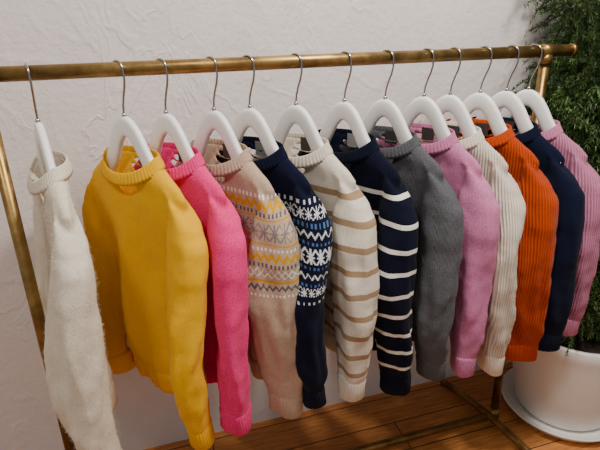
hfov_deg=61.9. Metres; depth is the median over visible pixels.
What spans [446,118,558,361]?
sweater
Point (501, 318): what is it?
sweater
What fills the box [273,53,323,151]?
clothes hanger
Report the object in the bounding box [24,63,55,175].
clothes hanger
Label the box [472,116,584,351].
sweater
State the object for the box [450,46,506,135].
clothes hanger
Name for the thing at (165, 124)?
clothes hanger
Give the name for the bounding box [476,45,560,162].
clothes hanger
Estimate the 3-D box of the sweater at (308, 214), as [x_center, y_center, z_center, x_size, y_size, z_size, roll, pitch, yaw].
[-0.100,0.093,1.212,0.132,0.594,0.472,-19,27,-38]
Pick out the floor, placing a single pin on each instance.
(373, 418)
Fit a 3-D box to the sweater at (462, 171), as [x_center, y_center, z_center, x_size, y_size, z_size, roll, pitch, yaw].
[0.314,0.037,1.336,0.118,0.600,0.472,-16,25,-33]
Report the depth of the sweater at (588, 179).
1.24 m
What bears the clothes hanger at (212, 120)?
hanging from the rail
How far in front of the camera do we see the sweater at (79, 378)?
0.94 m
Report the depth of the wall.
1.33 m
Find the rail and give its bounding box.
[0,43,578,449]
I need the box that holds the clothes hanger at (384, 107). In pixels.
[363,49,411,143]
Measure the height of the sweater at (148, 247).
0.632 m
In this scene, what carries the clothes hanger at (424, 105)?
hanging from the rail
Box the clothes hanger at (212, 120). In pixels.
[193,56,241,158]
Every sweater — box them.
[27,151,121,449]
[82,145,214,449]
[131,142,251,436]
[175,138,302,419]
[216,136,331,408]
[252,132,379,402]
[297,128,417,395]
[340,125,464,380]
[377,123,499,377]
[416,121,525,376]
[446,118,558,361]
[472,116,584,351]
[514,116,599,336]
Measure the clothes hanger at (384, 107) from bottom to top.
0.279 m
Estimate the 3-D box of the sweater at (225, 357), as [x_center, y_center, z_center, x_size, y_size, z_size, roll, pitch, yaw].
[-0.274,0.125,1.167,0.473,0.610,0.144,16,27,38]
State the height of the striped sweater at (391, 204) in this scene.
0.623 m
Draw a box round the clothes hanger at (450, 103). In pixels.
[422,47,476,138]
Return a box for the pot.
[512,346,599,430]
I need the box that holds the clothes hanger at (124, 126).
[106,59,186,202]
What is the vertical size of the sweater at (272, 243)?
0.614 m
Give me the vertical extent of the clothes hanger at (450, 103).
0.279 m
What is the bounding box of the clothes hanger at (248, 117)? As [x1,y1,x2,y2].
[232,55,278,156]
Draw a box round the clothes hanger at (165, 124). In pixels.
[148,58,193,162]
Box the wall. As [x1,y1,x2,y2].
[0,0,590,449]
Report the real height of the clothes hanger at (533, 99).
0.279 m
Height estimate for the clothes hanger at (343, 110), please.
0.279 m
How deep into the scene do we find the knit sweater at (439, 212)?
1.15 m
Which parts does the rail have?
post, rail, post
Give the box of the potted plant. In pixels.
[501,0,599,442]
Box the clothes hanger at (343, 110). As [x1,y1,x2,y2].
[319,51,370,147]
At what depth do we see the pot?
1.57 m
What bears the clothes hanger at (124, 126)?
hanging from the rail
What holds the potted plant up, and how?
on the floor
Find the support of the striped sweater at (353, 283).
hanging from the clothes hanger at (294, 114)
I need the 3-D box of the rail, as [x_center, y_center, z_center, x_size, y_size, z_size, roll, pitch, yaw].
[0.038,0.188,1.303,1.435,1.204,0.475,-8,22,-15]
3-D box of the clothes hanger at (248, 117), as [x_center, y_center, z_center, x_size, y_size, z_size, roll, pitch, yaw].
[-0.110,-0.230,1.107,0.328,0.279,0.017,16,27,37]
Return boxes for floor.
[144,362,599,449]
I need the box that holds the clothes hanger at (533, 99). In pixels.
[500,44,555,131]
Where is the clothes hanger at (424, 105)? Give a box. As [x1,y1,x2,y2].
[402,48,450,140]

